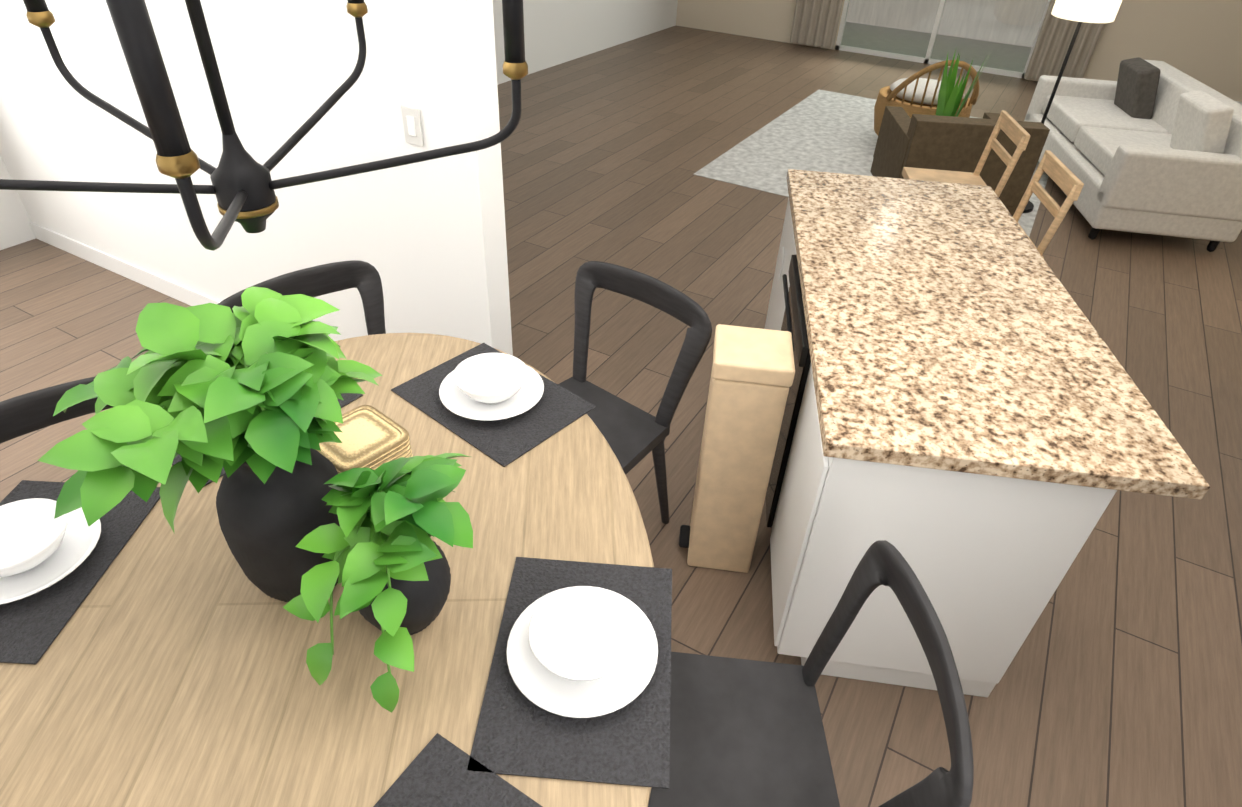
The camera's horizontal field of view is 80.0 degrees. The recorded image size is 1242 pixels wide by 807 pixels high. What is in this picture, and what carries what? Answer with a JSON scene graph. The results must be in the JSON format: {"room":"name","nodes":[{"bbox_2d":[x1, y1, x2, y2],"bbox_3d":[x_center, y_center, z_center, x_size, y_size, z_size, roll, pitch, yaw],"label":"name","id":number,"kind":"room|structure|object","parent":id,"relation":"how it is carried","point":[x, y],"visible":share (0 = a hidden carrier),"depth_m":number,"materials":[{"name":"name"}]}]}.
{"room":"dining area","nodes":[
{"label":"dining area","id":0,"kind":"room"},
{"bbox_2d":[0,0,512,355],"bbox_3d":[-1.830,-1.726,2.704,3.300,3.230,0.120,21,41,22],"label":"wall","id":1,"kind":"structure","parent":0,"point":[426,239],"depth_m":2.76,"materials":[{"name":"white paint"}]},
{"bbox_2d":[29,222,220,305],"bbox_3d":[-1.927,-0.446,3.602,3.290,0.100,0.012,21,41,22],"label":"baseboard","id":2,"kind":"structure","parent":1,"relation":"attached to","point":[165,286],"depth_m":3.90,"materials":[{"name":"white"}]},
{"bbox_2d":[0,0,677,249],"bbox_3d":[-2.240,-3.563,4.715,0.140,3.690,12.300,21,41,22],"label":"wall","id":3,"kind":"structure","parent":0,"point":[557,32],"depth_m":7.90,"materials":[{"name":"white paint"}]},
{"bbox_2d":[0,26,1241,806],"bbox_3d":[1.551,-0.578,4.176,9.100,0.100,12.300,21,41,22],"label":"floor","id":4,"kind":"structure","parent":0,"point":[1118,684],"depth_m":3.48,"materials":[{"name":"brown wood"}]},
{"bbox_2d":[0,377,112,443],"bbox_3d":[-1.235,0.456,1.815,0.535,0.887,0.556,-29,47,-35],"label":"chair","id":5,"kind":"object","parent":4,"relation":"on","point":[23,414],"visible":0.17,"depth_m":1.73,"materials":[{"name":"black wood"}]},
{"bbox_2d":[218,260,385,334],"bbox_3d":[-0.841,0.079,2.337,0.535,0.887,0.556,-29,47,-35],"label":"chair","id":6,"kind":"object","parent":4,"relation":"on","point":[363,278],"visible":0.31,"depth_m":2.31,"materials":[{"name":"black wood"}]},
{"bbox_2d":[0,333,653,806],"bbox_3d":[-0.592,0.687,1.647,1.306,0.770,1.960,0,37,-4],"label":"dining table","id":7,"kind":"object","parent":4,"relation":"on","point":[170,669],"visible":0.38,"depth_m":1.30,"materials":[{"name":"brown wood"}]},
{"bbox_2d":[0,480,159,663],"bbox_3d":[-1.169,0.311,1.460,0.320,0.003,0.440,3,37,0],"label":"placemat","id":8,"kind":"object","parent":7,"relation":"on","point":[32,626],"visible":0.5,"depth_m":1.41,"materials":[{"name":"grey fabric"}]},
{"bbox_2d":[0,498,100,604],"bbox_3d":[-1.168,0.278,1.434,0.270,0.080,0.270,21,41,22],"label":"dishes","id":9,"kind":"object","parent":8,"relation":"on","point":[41,548],"visible":0.96,"depth_m":1.46,"materials":[{"name":"ceramic"}]},
{"bbox_2d":[37,286,382,601],"bbox_3d":[-0.656,0.085,1.322,0.443,0.573,0.619,21,41,22],"label":"potted plant","id":10,"kind":"object","parent":7,"relation":"on","point":[247,395],"visible":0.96,"depth_m":1.14,"materials":[{"name":"green plant"}]},
{"bbox_2d":[172,393,362,485],"bbox_3d":[-0.932,0.021,1.857,0.320,0.003,0.440,25,42,26],"label":"placemat","id":11,"kind":"object","parent":7,"relation":"on","point":[348,398],"visible":0.14,"depth_m":1.90,"materials":[{"name":"grey fabric"}]},
{"bbox_2d":[317,405,412,473],"bbox_3d":[-0.565,0.129,1.614,0.170,0.157,0.170,28,44,30],"label":"decorative box","id":12,"kind":"object","parent":7,"relation":"on","point":[370,437],"visible":0.38,"depth_m":1.56,"materials":[{"name":"gold metal"}]},
{"bbox_2d":[283,453,472,712],"bbox_3d":[-0.365,0.258,1.253,0.273,0.405,0.389,21,41,22],"label":"vase","id":13,"kind":"object","parent":7,"relation":"on","point":[388,567],"visible":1,"depth_m":1.16,"materials":[{"name":"green plant"}]},
{"bbox_2d":[373,733,542,806],"bbox_3d":[-0.282,0.707,0.999,0.320,0.003,0.440,22,41,24],"label":"placemat","id":14,"kind":"object","parent":7,"relation":"on","point":[436,773],"visible":1,"depth_m":1.15,"materials":[{"name":"black fabric"}]},
{"bbox_2d":[391,343,595,466],"bbox_3d":[-0.337,-0.014,1.944,0.440,0.003,0.320,29,44,30],"label":"placemat","id":15,"kind":"object","parent":7,"relation":"on","point":[556,408],"visible":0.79,"depth_m":1.88,"materials":[{"name":"grey fabric"}]},
{"bbox_2d":[439,353,543,420],"bbox_3d":[-0.335,-0.048,1.919,0.270,0.080,0.270,21,41,22],"label":"dishes","id":16,"kind":"object","parent":15,"relation":"on","point":[490,386],"visible":1,"depth_m":1.93,"materials":[{"name":"ceramic"}]},
{"bbox_2d":[467,557,671,788],"bbox_3d":[-0.070,0.459,1.339,0.320,0.003,0.440,4,37,2],"label":"placemat","id":17,"kind":"object","parent":7,"relation":"on","point":[518,732],"visible":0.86,"depth_m":1.24,"materials":[{"name":"grey fabric"}]},
{"bbox_2d":[506,586,657,717],"bbox_3d":[-0.068,0.426,1.313,0.270,0.080,0.270,21,41,22],"label":"dishes","id":18,"kind":"object","parent":17,"relation":"on","point":[582,652],"visible":0.98,"depth_m":1.31,"materials":[{"name":"ceramic"}]},
{"bbox_2d":[558,261,711,523],"bbox_3d":[-0.090,0.069,2.401,0.535,0.887,0.556,28,44,29],"label":"chair","id":19,"kind":"object","parent":4,"relation":"on","point":[633,435],"visible":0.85,"depth_m":2.35,"materials":[{"name":"black wood"}]},
{"bbox_2d":[679,324,794,572],"bbox_3d":[0.343,0.170,2.332,0.250,0.840,0.210,6,37,5],"label":"bin","id":20,"kind":"object","parent":4,"relation":"on","point":[752,376],"visible":1,"depth_m":2.17,"materials":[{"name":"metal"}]},
{"bbox_2d":[648,540,973,806],"bbox_3d":[0.289,0.741,1.543,0.556,0.887,0.535,3,37,0],"label":"chair","id":21,"kind":"object","parent":4,"relation":"on","point":[746,733],"visible":0.92,"depth_m":1.51,"materials":[{"name":"black wood"}]},
{"bbox_2d":[693,90,1048,236],"bbox_3d":[2.283,-2.088,6.125,2.300,0.003,3.000,21,41,22],"label":"living room rug","id":22,"kind":"object","parent":4,"relation":"on","point":[824,131],"visible":0.43,"depth_m":6.09,"materials":[{"name":"grey carpet"}]},
{"bbox_2d":[874,60,978,134],"bbox_3d":[2.439,-2.449,5.926,0.740,0.721,0.751,2,37,-1],"label":"rattan chair","id":23,"kind":"object","parent":22,"relation":"on","point":[913,94],"visible":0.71,"depth_m":5.72,"materials":[{"name":"brown wicker"}]},
{"bbox_2d":[870,106,1049,215],"bbox_3d":[2.075,-1.505,4.719,0.750,0.751,0.750,5,37,3],"label":"armchair","id":24,"kind":"object","parent":22,"relation":"on","point":[947,143],"visible":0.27,"depth_m":4.32,"materials":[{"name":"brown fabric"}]},
{"bbox_2d":[936,50,987,116],"bbox_3d":[2.401,-2.131,5.445,0.329,0.894,0.354,21,41,22],"label":"snake plant","id":25,"kind":"object","parent":22,"relation":"on","point":[950,96],"visible":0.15,"depth_m":5.31,"materials":[{"name":"green plant"}]},
{"bbox_2d":[1023,0,1121,212],"bbox_3d":[2.805,-1.965,4.839,0.350,1.395,0.350,21,41,22],"label":"floor lamp","id":26,"kind":"object","parent":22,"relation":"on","point":[1094,11],"visible":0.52,"depth_m":4.41,"materials":[{"name":"black metal"}]},
{"bbox_2d":[902,110,1030,196],"bbox_3d":[1.639,-0.959,3.795,0.432,0.976,0.434,6,37,5],"label":"bar stool","id":27,"kind":"object","parent":4,"relation":"on","point":[1013,129],"visible":0.27,"depth_m":3.67,"materials":[{"name":"brown wood"}]},
{"bbox_2d":[764,169,1209,696],"bbox_3d":[0.929,-0.026,2.563,0.828,0.920,1.750,6,37,5],"label":"kitchen island","id":28,"kind":"object","parent":4,"relation":"on","point":[975,432],"visible":0.81,"depth_m":1.91,"materials":[{"name":"white"}]},
{"bbox_2d":[1013,150,1083,258],"bbox_3d":[1.581,-0.600,3.318,0.431,0.976,0.434,6,37,5],"label":"bar stool","id":29,"kind":"object","parent":4,"relation":"on","point":[1064,178],"visible":0.23,"depth_m":3.03,"materials":[{"name":"brown wood"}]},
{"bbox_2d":[1025,57,1241,251],"bbox_3d":[3.599,-1.870,5.223,0.855,0.845,1.920,8,37,7],"label":"sofa","id":30,"kind":"object","parent":4,"relation":"on","point":[1141,145],"visible":0.88,"depth_m":4.67,"materials":[{"name":"grey fabric"}]},
{"bbox_2d":[676,0,1241,101],"bbox_3d":[3.816,-5.000,8.021,6.900,2.472,0.150,21,41,22],"label":"wall","id":31,"kind":"structure","parent":0,"point":[1200,41],"depth_m":7.62,"materials":[{"name":"beige paint"}]},
{"bbox_2d":[835,0,1050,78],"bbox_3d":[3.678,-4.871,8.191,2.220,2.050,0.060,21,41,22],"label":"window frame","id":32,"kind":"structure","parent":31,"relation":"in","point":[927,59],"depth_m":8.61,"materials":[{"name":"white"}]},
{"bbox_2d":[790,0,1104,80],"bbox_3d":[3.604,-4.899,7.995,3.670,2.265,0.070,21,41,22],"label":"curtains","id":33,"kind":"object","parent":31,"relation":"attached to","point":[815,23],"visible":0.65,"depth_m":8.08,"materials":[{"name":"beige fabric"}]},
{"bbox_3d":[3.852,-1.237,2.063,0.140,3.690,12.300,21,41,22],"label":"wall","id":34,"kind":"structure","parent":0,"visible":0},
{"bbox_2d":[401,105,423,146],"bbox_3d":[-0.674,-0.894,2.386,0.075,0.118,0.011,21,41,22],"label":"light switch","id":35,"kind":"object","parent":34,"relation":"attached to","point":[412,125],"visible":1,"depth_m":2.36,"materials":[{"name":"white plastic"}]},
{"bbox_3d":[0.855,-3.361,2.659,7.180,1.475,12.300,21,41,22],"label":"ceiling","id":36,"kind":"structure","parent":0,"visible":0},
{"bbox_2d":[0,0,527,250],"bbox_3d":[-0.456,-0.775,0.546,0.651,1.369,0.655,21,41,22],"label":"chandelier","id":37,"kind":"object","parent":36,"relation":"hanging from","point":[243,186],"visible":1,"depth_m":0.83,"materials":[{"name":"black metal"}]},
{"label":"outside","id":38,"kind":"structure","parent":0,"visible":0},
{"bbox_2d":[841,0,1047,71],"bbox_3d":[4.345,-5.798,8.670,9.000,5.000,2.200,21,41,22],"label":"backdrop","id":39,"kind":"structure","parent":38,"point":[967,29],"depth_m":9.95,"materials":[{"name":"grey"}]}
]}

